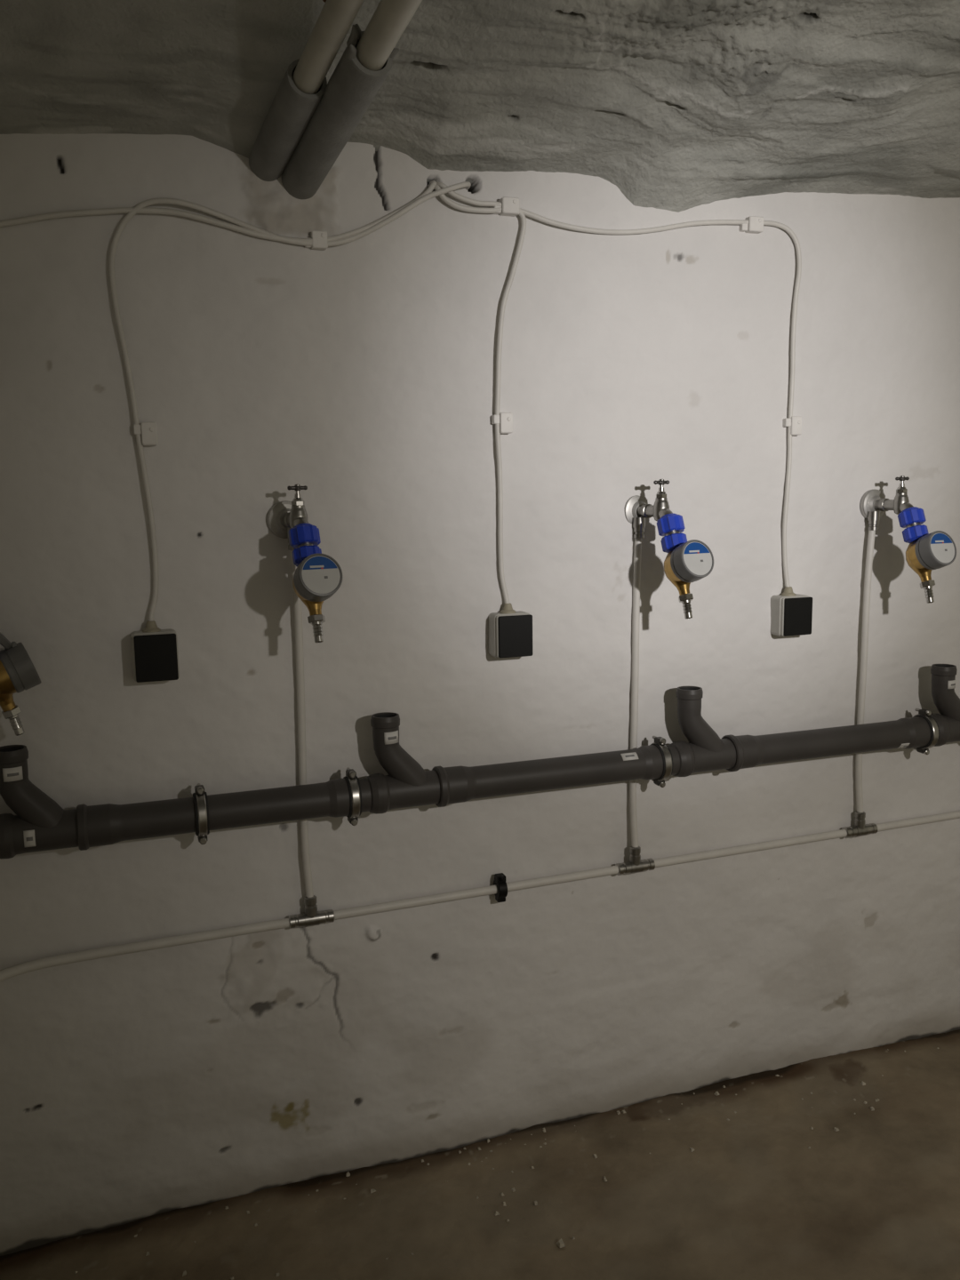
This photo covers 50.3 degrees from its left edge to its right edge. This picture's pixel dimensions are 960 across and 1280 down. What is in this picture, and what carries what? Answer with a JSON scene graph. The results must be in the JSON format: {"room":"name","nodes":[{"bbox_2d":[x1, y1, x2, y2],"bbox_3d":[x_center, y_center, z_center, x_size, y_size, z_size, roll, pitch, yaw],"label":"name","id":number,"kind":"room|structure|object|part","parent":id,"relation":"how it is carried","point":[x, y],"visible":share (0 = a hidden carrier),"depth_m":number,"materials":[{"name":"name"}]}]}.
{"room":"utility area","nodes":[
{"label":"utility area","id":0,"kind":"room"},
{"bbox_2d":[0,133,959,1255],"bbox_3d":[0.646,-0.035,2.613,3.755,2.530,0.091,-4,9,-19],"label":"wall","id":1,"kind":"structure","parent":0,"point":[360,373],"depth_m":2.33,"materials":[{"name":"white paint"}]},
{"bbox_2d":[133,421,157,445],"bbox_3d":[-0.670,-0.413,2.049,0.044,0.046,0.027,-4,9,-19],"label":"clip","id":2,"kind":"object","parent":1,"relation":"attached to","point":[148,430],"visible":1,"depth_m":2.04,"materials":[{"name":"white plastic"}]},
{"bbox_2d":[130,620,179,682],"bbox_3d":[-0.666,0.022,2.094,0.090,0.122,0.064,-4,9,-19],"label":"box","id":3,"kind":"object","parent":1,"relation":"attached to","point":[155,652],"visible":1,"depth_m":2.07,"materials":[{"name":"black plastic"}]},
{"bbox_2d":[192,783,209,844],"bbox_3d":[-0.585,0.358,2.139,0.028,0.122,0.129,-4,9,-19],"label":"clamp","id":4,"kind":"object","parent":1,"relation":"attached to","point":[200,796],"visible":0.96,"depth_m":2.09,"materials":[{"name":"metal"}]},
{"bbox_2d":[0,180,436,241],"bbox_3d":[-0.566,-0.872,2.038,1.007,0.172,0.049,-4,9,-19],"label":"cable","id":5,"kind":"object","parent":1,"relation":"attached to","point":[118,210],"visible":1,"depth_m":2.01,"materials":[{"name":"white plastic"}]},
{"bbox_2d":[76,777,371,850],"bbox_3d":[-0.525,0.357,2.142,0.592,0.092,0.092,-4,9,-19],"label":"drain pipe","id":6,"kind":"object","parent":1,"relation":"attached to","point":[100,825],"visible":0.98,"depth_m":2.10,"materials":[{"name":"grey plastic"}]},
{"bbox_2d":[0,744,78,858],"bbox_3d":[-0.905,0.318,2.002,0.212,0.218,0.089,-4,9,-19],"label":"branch","id":7,"kind":"object","parent":6,"relation":"attached to","point":[39,823],"visible":0.97,"depth_m":1.99,"materials":[{"name":"grey plastic"}]},
{"bbox_2d":[7,772,18,776],"bbox_3d":[-0.897,0.259,1.965,0.021,0.006,0.003,-5,9,-28],"label":"print","id":8,"kind":"object","parent":7,"relation":"on","point":[9,774],"depth_m":1.96},
{"bbox_2d":[0,744,28,790],"bbox_3d":[-0.911,0.248,1.989,0.064,0.076,0.064,-4,9,-19],"label":"socket","id":9,"kind":"object","parent":7,"relation":"attached to","point":[13,758],"depth_m":1.97,"materials":[{"name":"plastic"}]},
{"bbox_2d":[26,836,32,840],"bbox_3d":[-0.873,0.386,1.982,0.012,0.008,0.001,-4,9,-19],"label":"print","id":10,"kind":"object","parent":7,"relation":"on","point":[28,838],"depth_m":1.98},
{"bbox_2d":[366,712,440,814],"bbox_3d":[-0.199,0.271,2.245,0.212,0.218,0.089,-4,9,-19],"label":"branch","id":11,"kind":"object","parent":6,"relation":"attached to","point":[407,784],"visible":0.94,"depth_m":2.23,"materials":[{"name":"grey plastic"}]},
{"bbox_2d":[370,712,399,751],"bbox_3d":[-0.206,0.201,2.233,0.064,0.076,0.064,-4,9,-19],"label":"socket","id":12,"kind":"object","parent":11,"relation":"attached to","point":[385,725],"depth_m":2.21,"materials":[{"name":"plastic"}]},
{"bbox_2d":[267,483,308,538],"bbox_3d":[-0.381,-0.264,2.108,0.080,0.114,0.151,-5,9,-26],"label":"water tap","id":13,"kind":"object","parent":1,"relation":"attached to","point":[282,515],"visible":0.76,"depth_m":2.13,"materials":[{"name":"silver metal"}]},
{"bbox_3d":[-0.372,-0.310,2.081,0.042,0.015,0.014,-5,9,-26],"label":"handle","id":14,"kind":"part","parent":13,"relation":"part of","materials":[{"name":"metal"}]},
{"bbox_3d":[-0.359,-0.228,2.070,0.034,0.048,0.055,-5,9,-26],"label":"spout","id":15,"kind":"part","parent":13,"relation":"part of","materials":[{"name":"silver metal"}]},
{"bbox_2d":[288,523,342,643],"bbox_3d":[-0.334,-0.114,2.039,0.089,0.236,0.148,-5,9,-26],"label":"meter","id":16,"kind":"object","parent":13,"relation":"attached to","point":[317,576],"visible":1,"depth_m":2.00,"materials":[{"name":"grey plastic"}]},
{"bbox_2d":[310,565,324,567],"bbox_3d":[-0.317,-0.142,1.985,0.028,0.004,0.002,-5,9,-26],"label":"print","id":17,"kind":"object","parent":16,"relation":"on","point":[312,566],"depth_m":1.98},
{"bbox_2d":[303,556,337,569],"bbox_3d":[-0.312,-0.150,1.989,0.071,0.025,0.009,-5,9,-26],"label":"print","id":18,"kind":"object","parent":16,"relation":"on","point":[309,563],"depth_m":1.99},
{"bbox_2d":[108,181,471,621],"bbox_3d":[-0.367,-0.515,2.164,0.759,0.921,0.079,-4,9,-19],"label":"cable","id":19,"kind":"object","parent":1,"relation":"attached to","point":[125,220],"visible":1,"depth_m":2.05,"materials":[{"name":"white plastic"}]},
{"bbox_2d":[248,0,364,181],"bbox_3d":[-0.039,-1.000,1.220,0.074,0.384,1.912,-5,9,-25],"label":"insulated pipe","id":20,"kind":"object","parent":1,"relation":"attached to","point":[300,91],"visible":0.98,"depth_m":1.79,"materials":[{"name":"grey plastic"}]},
{"bbox_2d":[304,230,327,249],"bbox_3d":[-0.339,-0.826,2.111,0.045,0.034,0.020,-4,9,-19],"label":"clip","id":21,"kind":"object","parent":1,"relation":"attached to","point":[319,238],"visible":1,"depth_m":2.10,"materials":[{"name":"white plastic"}]},
{"bbox_2d":[281,0,422,199],"bbox_3d":[0.013,-0.975,1.241,0.090,0.388,1.913,-5,9,-24],"label":"insulated pipe","id":22,"kind":"object","parent":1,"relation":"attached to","point":[366,61],"visible":0.95,"depth_m":1.74,"materials":[{"name":"grey plastic"}]},
{"bbox_2d":[343,767,361,825],"bbox_3d":[-0.285,0.339,2.243,0.028,0.122,0.129,-4,9,-19],"label":"clamp","id":23,"kind":"object","parent":1,"relation":"attached to","point":[353,782],"visible":0.77,"depth_m":2.19,"materials":[{"name":"metal"}]},
{"bbox_2d":[427,184,526,603],"bbox_3d":[0.004,-0.532,2.270,0.217,0.917,0.049,-2,8,-9],"label":"cable","id":24,"kind":"object","parent":1,"relation":"attached to","point":[479,210],"visible":0.98,"depth_m":2.27,"materials":[{"name":"white plastic"}]},
{"bbox_2d":[0,810,959,982],"bbox_3d":[0.562,0.612,2.205,3.181,0.052,0.788,-4,9,-19],"label":"pipe","id":25,"kind":"object","parent":1,"relation":"attached to","point":[9,972],"visible":0.98,"depth_m":2.36,"materials":[{"name":"white plastic"}]},
{"bbox_2d":[288,895,334,928],"bbox_3d":[-0.377,0.605,2.282,0.100,0.068,0.031,-4,9,-19],"label":"pipe tee","id":26,"kind":"object","parent":25,"relation":"attached to","point":[311,916],"visible":1,"depth_m":2.27,"materials":[{"name":"metal"}]},
{"bbox_2d":[286,527,313,897],"bbox_3d":[-0.389,0.169,2.222,0.029,0.828,0.029,-4,9,-19],"label":"riser pipe","id":27,"kind":"object","parent":26,"relation":"attached to","point":[297,602],"visible":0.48,"depth_m":2.22,"materials":[{"name":"white plastic"}]},
{"bbox_2d":[615,846,655,875],"bbox_3d":[0.386,0.547,2.545,0.100,0.068,0.031,-4,9,-19],"label":"pipe tee","id":28,"kind":"object","parent":25,"relation":"attached to","point":[636,864],"visible":1,"depth_m":2.53,"materials":[{"name":"metal"}]},
{"bbox_2d":[841,810,877,838],"bbox_3d":[1.027,0.498,2.765,0.100,0.068,0.031,-4,9,-19],"label":"pipe tee","id":29,"kind":"object","parent":25,"relation":"attached to","point":[860,828],"visible":1,"depth_m":2.75,"materials":[{"name":"metal"}]},
{"bbox_2d":[855,511,879,812],"bbox_3d":[1.024,0.068,2.709,0.038,0.813,0.029,-4,9,-19],"label":"riser pipe","id":30,"kind":"object","parent":29,"relation":"attached to","point":[873,516],"visible":0.96,"depth_m":2.69,"materials":[{"name":"white plastic"}]},
{"bbox_2d":[493,872,507,902],"bbox_3d":[0.048,0.588,2.433,0.022,0.067,0.049,-4,9,-19],"label":"clamp","id":31,"kind":"object","parent":1,"relation":"attached to","point":[500,879],"visible":0.94,"depth_m":2.42,"materials":[{"name":"black plastic"}]},
{"bbox_2d":[491,412,512,433],"bbox_3d":[0.050,-0.487,2.293,0.044,0.046,0.027,-4,9,-19],"label":"clip","id":32,"kind":"object","parent":1,"relation":"attached to","point":[505,420],"visible":1,"depth_m":2.28,"materials":[{"name":"white plastic"}]},
{"bbox_2d":[492,196,519,216],"bbox_3d":[0.057,-0.947,2.231,0.056,0.034,0.027,-4,9,-19],"label":"clip","id":33,"kind":"object","parent":1,"relation":"attached to","point":[510,206],"visible":1,"depth_m":2.22,"materials":[{"name":"white plastic"}]},
{"bbox_2d":[488,602,532,658],"bbox_3d":[0.070,-0.023,2.348,0.090,0.122,0.064,-4,9,-19],"label":"box","id":34,"kind":"object","parent":1,"relation":"attached to","point":[509,630],"visible":1,"depth_m":2.32,"materials":[{"name":"black plastic"}]},
{"bbox_3d":[0.078,-0.009,2.329,0.085,0.097,0.010,-4,9,-19],"label":"frame","id":35,"kind":"part","parent":34,"relation":"part of","materials":[{"name":"white plastic"}]},
{"bbox_2d":[432,744,679,807],"bbox_3d":[0.184,0.310,2.386,0.600,0.092,0.092,-4,9,-19],"label":"drain pipe","id":36,"kind":"object","parent":1,"relation":"attached to","point":[458,784],"visible":0.85,"depth_m":2.35,"materials":[{"name":"grey plastic"}]},
{"bbox_2d":[669,686,735,776],"bbox_3d":[0.514,0.224,2.491,0.212,0.218,0.089,-4,9,-19],"label":"branch","id":37,"kind":"object","parent":36,"relation":"attached to","point":[705,751],"visible":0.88,"depth_m":2.47,"materials":[{"name":"grey plastic"}]},
{"bbox_2d":[676,686,703,720],"bbox_3d":[0.507,0.154,2.479,0.064,0.076,0.064,-4,9,-19],"label":"socket","id":38,"kind":"object","parent":37,"relation":"attached to","point":[689,698],"depth_m":2.46,"materials":[{"name":"plastic"}]},
{"bbox_2d":[436,181,801,586],"bbox_3d":[0.350,-0.558,2.388,0.930,0.923,0.051,-3,9,-17],"label":"cable","id":39,"kind":"object","parent":1,"relation":"attached to","point":[788,230],"visible":0.99,"depth_m":2.46,"materials":[{"name":"white plastic"}]},
{"bbox_2d":[629,517,645,847],"bbox_3d":[0.383,0.114,2.488,0.034,0.820,0.029,-4,9,-19],"label":"riser pipe","id":40,"kind":"object","parent":1,"relation":"attached to","point":[638,523],"visible":0.95,"depth_m":2.47,"materials":[{"name":"white plastic"}]},
{"bbox_2d":[624,479,672,524],"bbox_3d":[0.409,-0.317,2.381,0.080,0.114,0.151,-5,9,-26],"label":"water tap","id":41,"kind":"object","parent":1,"relation":"attached to","point":[636,506],"visible":0.84,"depth_m":2.39,"materials":[{"name":"silver metal"}]},
{"bbox_3d":[0.418,-0.364,2.354,0.042,0.015,0.014,-5,9,-26],"label":"handle","id":42,"kind":"part","parent":41,"relation":"part of","materials":[{"name":"metal"}]},
{"bbox_3d":[0.431,-0.281,2.342,0.034,0.048,0.055,-5,9,-26],"label":"spout","id":43,"kind":"part","parent":41,"relation":"part of","materials":[{"name":"silver metal"}]},
{"bbox_2d":[656,513,713,619],"bbox_3d":[0.456,-0.167,2.312,0.089,0.236,0.148,-5,9,-26],"label":"meter","id":44,"kind":"object","parent":41,"relation":"attached to","point":[685,562],"visible":1,"depth_m":2.29,"materials":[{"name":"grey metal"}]},
{"bbox_2d":[683,542,709,554],"bbox_3d":[0.477,-0.204,2.261,0.071,0.024,0.009,-5,9,-26],"label":"print","id":45,"kind":"object","parent":44,"relation":"on","point":[689,548],"depth_m":2.26},
{"bbox_2d":[650,735,673,787],"bbox_3d":[0.428,0.291,2.489,0.028,0.122,0.129,-4,9,-19],"label":"clamp","id":46,"kind":"object","parent":1,"relation":"attached to","point":[660,742],"visible":0.62,"depth_m":2.44,"materials":[{"name":"metal"}]},
{"bbox_2d":[738,216,763,233],"bbox_3d":[0.646,-0.989,2.434,0.056,0.034,0.027,-4,9,-19],"label":"clip","id":47,"kind":"object","parent":1,"relation":"attached to","point":[756,224],"visible":1,"depth_m":2.43,"materials":[{"name":"white plastic"}]},
{"bbox_2d":[770,586,812,636],"bbox_3d":[0.789,-0.073,2.596,0.090,0.122,0.064,-4,9,-19],"label":"box","id":48,"kind":"object","parent":1,"relation":"attached to","point":[791,613],"visible":1,"depth_m":2.57,"materials":[{"name":"black plastic"}]},
{"bbox_3d":[0.797,-0.060,2.577,0.085,0.097,0.010,-4,9,-19],"label":"frame","id":49,"kind":"part","parent":48,"relation":"part of","materials":[{"name":"white plastic"}]},
{"bbox_2d":[782,416,801,435],"bbox_3d":[0.776,-0.533,2.544,0.044,0.046,0.027,-4,9,-19],"label":"clip","id":50,"kind":"object","parent":1,"relation":"attached to","point":[795,422],"visible":1,"depth_m":2.54,"materials":[{"name":"white plastic"}]},
{"bbox_2d":[721,716,930,771],"bbox_3d":[0.906,0.262,2.635,0.618,0.092,0.092,-4,9,-19],"label":"drain pipe","id":51,"kind":"object","parent":1,"relation":"attached to","point":[915,732],"visible":0.84,"depth_m":2.60,"materials":[{"name":"grey plastic"}]},
{"bbox_2d":[860,475,913,519],"bbox_3d":[1.056,-0.361,2.603,0.080,0.114,0.151,-4,9,-23],"label":"water tap","id":52,"kind":"object","parent":1,"relation":"attached to","point":[874,500],"visible":0.86,"depth_m":2.62,"materials":[{"name":"silver metal"}]},
{"bbox_3d":[1.064,-0.407,2.576,0.042,0.015,0.014,-4,9,-23],"label":"handle","id":53,"kind":"part","parent":52,"relation":"part of","materials":[{"name":"metal"}]},
{"bbox_3d":[1.075,-0.325,2.564,0.034,0.048,0.055,-4,9,-23],"label":"spout","id":54,"kind":"part","parent":52,"relation":"part of","materials":[{"name":"silver metal"}]},
{"bbox_2d":[897,506,956,603],"bbox_3d":[1.098,-0.210,2.533,0.089,0.236,0.148,-4,9,-23],"label":"meter","id":55,"kind":"object","parent":52,"relation":"attached to","point":[926,552],"visible":1,"depth_m":2.51,"materials":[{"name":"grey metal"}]},
{"bbox_2d":[930,533,952,543],"bbox_3d":[1.117,-0.247,2.481,0.071,0.025,0.009,-4,9,-23],"label":"print","id":56,"kind":"object","parent":55,"relation":"on","point":[935,538],"depth_m":2.48},
{"bbox_2d":[913,708,939,754],"bbox_3d":[1.179,0.241,2.748,0.028,0.122,0.129,-4,9,-19],"label":"clamp","id":57,"kind":"object","parent":1,"relation":"attached to","point":[925,714],"visible":0.59,"depth_m":2.70,"materials":[{"name":"metal"}]},
{"bbox_2d":[930,664,959,746],"bbox_3d":[1.244,0.176,2.743,0.212,0.218,0.089,-4,9,-19],"label":"branch","id":58,"kind":"object","parent":57,"relation":"attached to","point":[946,700],"visible":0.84,"depth_m":2.72,"materials":[{"name":"grey plastic"}]},
{"bbox_2d":[930,664,957,695],"bbox_3d":[1.238,0.106,2.731,0.064,0.076,0.064,-4,9,-19],"label":"socket","id":59,"kind":"object","parent":58,"relation":"attached to","point":[943,676],"depth_m":2.71,"materials":[{"name":"plastic"}]},
{"bbox_2d":[0,0,959,212],"bbox_3d":[1.232,-1.020,0.726,3.795,0.541,3.670,-4,9,-19],"label":"ceiling","id":60,"kind":"structure","parent":0,"point":[677,105],"depth_m":1.97,"materials":[{"name":"grey rough natural rock"}]},
{"bbox_2d":[0,1029,959,1279],"bbox_3d":[1.282,1.425,1.096,3.805,0.021,3.625,-4,9,-19],"label":"floor","id":61,"kind":"structure","parent":0,"point":[876,1196],"depth_m":2.29,"materials":[{"name":"concrete"}]},
{"bbox_2d":[74,1047,939,1279],"bbox_3d":[0.335,1.244,2.421,2.546,0.013,0.408,-4,9,-19],"label":"crumbs","id":62,"kind":"object","parent":61,"relation":"on","point":[560,1243],"visible":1,"depth_m":2.40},
{"bbox_3d":[-0.508,0.135,0.267,0.018,2.910,3.600,-4,9,-19],"label":"wall","id":63,"kind":"structure","parent":0,"visible":0},
{"bbox_3d":[-1.006,-0.060,1.876,0.151,0.114,0.080,-6,10,-29],"label":"water tap","id":64,"kind":"object","parent":63,"relation":"attached to","visible":0},
{"bbox_2d":[0,632,41,735],"bbox_3d":[-0.916,0.069,1.945,0.148,0.236,0.089,-6,10,-29],"label":"meter","id":65,"kind":"object","parent":64,"relation":"attached to","point":[18,672],"visible":1,"depth_m":1.93,"materials":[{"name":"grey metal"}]},
{"bbox_3d":[-0.914,-0.009,1.936,0.050,0.057,0.066,-6,10,-29],"label":"flip lid","id":66,"kind":"part","parent":65,"relation":"part of","materials":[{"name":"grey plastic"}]}
]}

